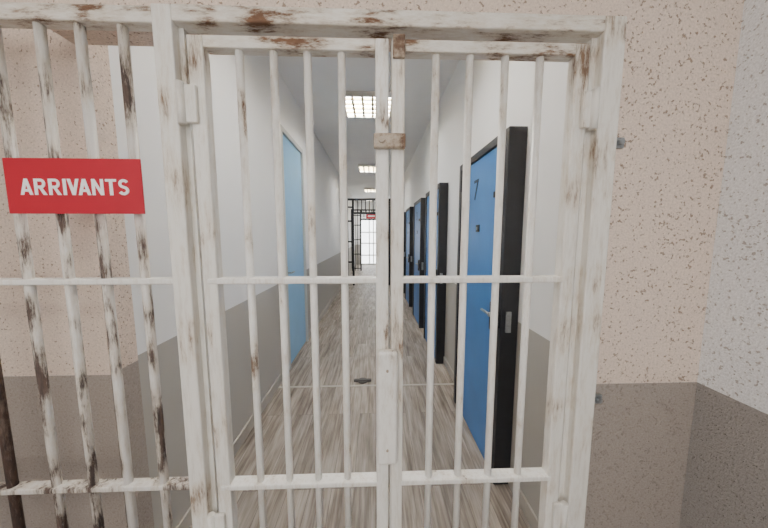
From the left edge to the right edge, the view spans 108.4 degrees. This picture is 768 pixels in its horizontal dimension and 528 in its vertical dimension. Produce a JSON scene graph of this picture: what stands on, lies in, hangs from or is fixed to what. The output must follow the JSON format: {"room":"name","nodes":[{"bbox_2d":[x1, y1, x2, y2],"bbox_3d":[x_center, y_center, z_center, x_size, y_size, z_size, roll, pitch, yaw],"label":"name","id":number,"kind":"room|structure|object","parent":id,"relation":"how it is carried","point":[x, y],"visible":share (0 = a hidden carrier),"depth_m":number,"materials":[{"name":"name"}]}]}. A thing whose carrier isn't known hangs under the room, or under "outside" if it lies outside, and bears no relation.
{"room":"prison interior","nodes":[
{"label":"prison interior","id":0,"kind":"room"},
{"bbox_2d":[0,0,153,527],"bbox_3d":[-1.819,-0.179,0.987,1.630,3.150,0.120,0,6,-2],"label":"wall","id":1,"kind":"structure","parent":0,"point":[16,355],"depth_m":1.00,"materials":[{"name":"beige paint"}]},
{"bbox_2d":[108,45,354,527],"bbox_3d":[-1.320,-0.861,7.471,0.200,3.150,12.880,0,6,-2],"label":"wall","id":2,"kind":"structure","parent":0,"point":[222,67],"depth_m":1.88,"materials":[{"name":"paint"}]},
{"bbox_2d":[176,269,351,527],"bbox_3d":[-1.214,0.661,7.635,0.012,0.090,12.880,0,6,-2],"label":"baseboard","id":3,"kind":"structure","parent":2,"relation":"attached to","point":[186,521],"depth_m":2.12,"materials":[{"name":"plastic"}]},
{"bbox_2d":[283,135,305,362],"bbox_3d":[-1.110,-0.143,3.389,0.045,2.557,0.774,0,6,-2],"label":"leaf","id":4,"kind":"object","parent":2,"relation":"attached to","point":[291,155],"visible":0.56,"depth_m":3.37,"materials":[{"name":"blue paint"}]},
{"bbox_2d":[280,124,308,368],"bbox_3d":[-1.133,-0.165,3.386,0.140,2.620,0.880,0,6,-2],"label":"frame","id":5,"kind":"object","parent":2,"relation":"attached to","point":[284,132],"visible":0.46,"depth_m":3.42,"materials":[{"name":"grey paint"}]},
{"bbox_2d":[27,0,615,51],"bbox_3d":[-0.155,-1.223,0.812,1.692,1.037,0.120,0,6,-2],"label":"lintel","id":6,"kind":"object","parent":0,"point":[568,7],"visible":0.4,"depth_m":0.81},
{"bbox_2d":[190,265,530,527],"bbox_3d":[-0.785,0.969,5.710,4.000,0.120,17.200,0,6,-2],"label":"floor","id":7,"kind":"structure","parent":0,"point":[362,296],"depth_m":2.04,"materials":[{"name":"brown wood"}]},
{"bbox_2d":[354,378,370,383],"bbox_3d":[-0.220,1.197,2.855,0.180,0.022,0.100,0,6,-2],"label":"door stop","id":8,"kind":"object","parent":7,"relation":"on","point":[360,380],"visible":1,"depth_m":2.84,"materials":[{"name":"metal"}]},
{"bbox_2d":[278,383,453,387],"bbox_3d":[-0.167,1.216,2.771,1.780,0.003,0.025,0,6,-2],"label":"trim","id":9,"kind":"structure","parent":7,"relation":"on","point":[435,383],"depth_m":2.77,"materials":[{"name":"plastic"}]},
{"bbox_2d":[347,198,390,284],"bbox_3d":[-0.366,-0.677,8.591,1.780,2.550,0.895,0,6,-2],"label":"gate","id":10,"kind":"object","parent":7,"relation":"on","point":[348,199],"visible":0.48,"depth_m":8.08,"materials":[{"name":"black metal"}]},
{"bbox_2d":[351,209,390,270],"bbox_3d":[-0.479,-1.032,11.971,1.780,2.550,0.895,0,6,-2],"label":"gate","id":11,"kind":"object","parent":7,"relation":"on","point":[371,210],"visible":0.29,"depth_m":11.50,"materials":[{"name":"black metal"}]},
{"bbox_2d":[366,214,375,218],"bbox_3d":[-0.523,-1.968,11.406,0.400,0.190,0.029,0,6,-2],"label":"notice sign","id":12,"kind":"object","parent":11,"relation":"attached to","point":[368,216],"visible":0.86,"depth_m":11.39,"materials":[{"name":"red plastic"}]},
{"bbox_2d":[150,3,626,527],"bbox_3d":[0.036,0.353,0.887,1.317,2.112,0.099,0,6,-3],"label":"barred double gate","id":13,"kind":"object","parent":7,"relation":"on","point":[182,59],"visible":1,"depth_m":0.83,"materials":[{"name":"white metal"}]},
{"bbox_2d":[0,2,189,527],"bbox_3d":[-1.151,0.357,0.854,1.053,2.112,0.040,0,6,-2],"label":"metal bars","id":14,"kind":"object","parent":13,"relation":"attached to","point":[39,17],"depth_m":0.83,"materials":[{"name":"white metal"}]},
{"bbox_2d":[2,158,145,213],"bbox_3d":[-0.858,-0.216,0.774,0.365,0.150,0.019,0,6,-1],"label":"sign","id":15,"kind":"object","parent":14,"relation":"attached to","point":[33,185],"visible":1,"depth_m":0.77,"materials":[{"name":"red plastic"}]},
{"bbox_2d":[278,52,458,201],"bbox_3d":[-0.785,-2.284,5.368,4.000,0.120,17.200,0,6,-2],"label":"ceiling","id":16,"kind":"structure","parent":0,"point":[360,72],"depth_m":3.47,"materials":[{"name":"paint"}]},
{"bbox_2d":[358,164,375,171],"bbox_3d":[-0.312,-2.342,6.786,0.600,0.060,0.600,0,6,-2],"label":"ceiling light","id":17,"kind":"object","parent":16,"relation":"in","point":[362,167],"depth_m":6.64,"materials":[{"name":"white plastic"}]},
{"bbox_2d":[346,91,390,117],"bbox_3d":[-0.202,-1.996,3.496,0.600,0.060,0.600,0,6,-2],"label":"ceiling light","id":18,"kind":"object","parent":16,"relation":"in","point":[359,104],"depth_m":3.43,"materials":[{"name":"white plastic"}]},
{"bbox_2d":[364,188,375,191],"bbox_3d":[-0.421,-2.687,10.066,0.600,0.060,0.600,0,6,-2],"label":"ceiling light","id":19,"kind":"object","parent":16,"relation":"in","point":[365,189],"depth_m":9.88,"materials":[{"name":"white plastic"}]},
{"bbox_2d":[355,201,390,264],"bbox_3d":[-0.547,-1.545,13.980,1.780,3.150,0.150,0,6,-2],"label":"wall","id":20,"kind":"structure","parent":0,"point":[359,202],"depth_m":13.80,"materials":[{"name":"paint"}]},
{"bbox_2d":[361,218,375,264],"bbox_3d":[-0.540,-1.143,13.987,1.350,2.350,0.080,0,6,-2],"label":"window","id":21,"kind":"structure","parent":20,"relation":"in","point":[368,227],"depth_m":13.99,"materials":[{"name":"white glass"}]},
{"bbox_2d":[404,60,567,519],"bbox_3d":[0.661,-0.861,7.477,0.200,3.150,13.000,0,6,-2],"label":"wall","id":22,"kind":"structure","parent":0,"point":[486,77],"depth_m":1.50,"materials":[{"name":"paint"}]},
{"bbox_2d":[403,212,405,292],"bbox_3d":[0.515,-0.311,7.404,0.100,2.070,0.750,0,6,-2],"label":"frame","id":23,"kind":"object","parent":22,"relation":"attached to","point":[404,212],"visible":0.27,"depth_m":7.01,"materials":[{"name":"black metal"}]},
{"bbox_2d":[406,210,409,303],"bbox_3d":[0.550,-0.151,6.074,0.058,2.006,0.666,0,6,-2],"label":"leaf","id":24,"kind":"object","parent":22,"relation":"attached to","point":[407,212],"visible":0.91,"depth_m":6.12,"materials":[{"name":"blue paint"}]},
{"bbox_2d":[405,206,413,306],"bbox_3d":[0.559,-0.171,6.072,0.100,2.070,0.770,0,6,-2],"label":"frame","id":25,"kind":"object","parent":22,"relation":"attached to","point":[411,208],"visible":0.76,"depth_m":5.69,"materials":[{"name":"black metal"}]},
{"bbox_2d":[414,203,419,324],"bbox_3d":[0.594,-0.012,4.757,0.058,2.006,0.676,0,6,-2],"label":"leaf","id":26,"kind":"object","parent":22,"relation":"attached to","point":[417,207],"visible":0.51,"depth_m":4.79,"materials":[{"name":"blue paint"}]},
{"bbox_2d":[413,215,423,301],"bbox_3d":[0.561,-0.044,4.724,0.096,1.600,0.748,0,6,-2],"label":"hardware piece","id":27,"kind":"object","parent":22,"relation":"attached to","point":[418,263],"visible":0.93,"depth_m":4.39,"materials":[{"name":"black metal"}]},
{"bbox_2d":[413,198,425,327],"bbox_3d":[0.603,-0.032,4.755,0.100,2.070,0.780,0,6,-2],"label":"frame","id":28,"kind":"object","parent":22,"relation":"attached to","point":[422,201],"visible":0.56,"depth_m":4.38,"materials":[{"name":"black metal"}]},
{"bbox_2d":[425,189,438,357],"bbox_3d":[0.634,0.114,3.554,0.058,2.006,0.736,0,6,-2],"label":"leaf","id":29,"kind":"object","parent":22,"relation":"attached to","point":[428,197],"visible":0.3,"depth_m":3.79,"materials":[{"name":"blue paint"}]},
{"bbox_2d":[424,209,442,321],"bbox_3d":[0.602,0.082,3.522,0.096,1.600,0.808,0,6,-2],"label":"hardware piece","id":30,"kind":"object","parent":22,"relation":"attached to","point":[441,274],"visible":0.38,"depth_m":3.22,"materials":[{"name":"black metal"}]},
{"bbox_2d":[423,182,448,363],"bbox_3d":[0.643,0.094,3.553,0.100,2.070,0.840,0,6,-2],"label":"frame","id":31,"kind":"object","parent":22,"relation":"attached to","point":[443,187],"visible":0.66,"depth_m":3.15,"materials":[{"name":"black metal"}]},
{"bbox_2d":[463,147,496,459],"bbox_3d":[0.687,0.278,1.994,0.058,2.006,0.756,0,6,-2],"label":"cell door","id":32,"kind":"structure","parent":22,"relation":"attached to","point":[481,209],"depth_m":1.92,"materials":[{"name":"blue paint"}]},
{"bbox_2d":[474,179,478,199],"bbox_3d":[0.655,-0.525,1.964,0.002,0.140,0.091,0,6,-2],"label":"number","id":33,"kind":"object","parent":32,"relation":"attached to","point":[477,180],"visible":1,"depth_m":1.96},
{"bbox_2d":[456,191,511,377],"bbox_3d":[0.653,0.246,1.961,0.096,1.600,0.828,0,6,-2],"label":"hardware piece","id":34,"kind":"object","parent":22,"relation":"attached to","point":[508,314],"visible":0.59,"depth_m":1.57,"materials":[{"name":"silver metal"}]},
{"bbox_2d":[453,126,527,483],"bbox_3d":[0.696,0.258,1.992,0.100,2.070,0.860,0,6,-2],"label":"frame","id":35,"kind":"object","parent":22,"relation":"attached to","point":[516,136],"visible":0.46,"depth_m":1.56,"materials":[{"name":"black metal"}]},
{"bbox_2d":[443,356,537,527],"bbox_3d":[0.555,0.661,7.633,0.012,0.090,13.000,0,6,-2],"label":"baseboard","id":36,"kind":"structure","parent":22,"relation":"attached to","point":[524,505],"depth_m":1.49,"materials":[{"name":"plastic"}]},
{"bbox_2d":[584,0,743,527],"bbox_3d":[0.889,-0.176,0.957,0.398,3.150,0.120,0,6,-2],"label":"wall","id":37,"kind":"structure","parent":0,"point":[680,61],"depth_m":0.91,"materials":[{"name":"beige paint"}]},
{"bbox_2d":[595,393,602,403],"bbox_3d":[0.720,0.464,0.947,0.055,0.032,0.022,0,6,-2],"label":"wall bracket","id":38,"kind":"object","parent":37,"relation":"attached to","point":[598,397],"visible":0.34,"depth_m":0.95,"materials":[{"name":"metal"}]},
{"bbox_2d":[616,137,624,148],"bbox_3d":[0.720,-0.377,0.859,0.055,0.032,0.022,0,6,-2],"label":"wall bracket","id":39,"kind":"object","parent":37,"relation":"attached to","point":[620,140],"visible":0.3,"depth_m":0.86,"materials":[{"name":"metal"}]},
{"bbox_2d":[679,0,767,527],"bbox_3d":[1.228,0.026,-0.962,0.150,3.150,4.000,0,6,-2],"label":"wall","id":40,"kind":"structure","parent":0,"point":[726,482],"depth_m":0.85,"materials":[{"name":"white paint"}]}
]}

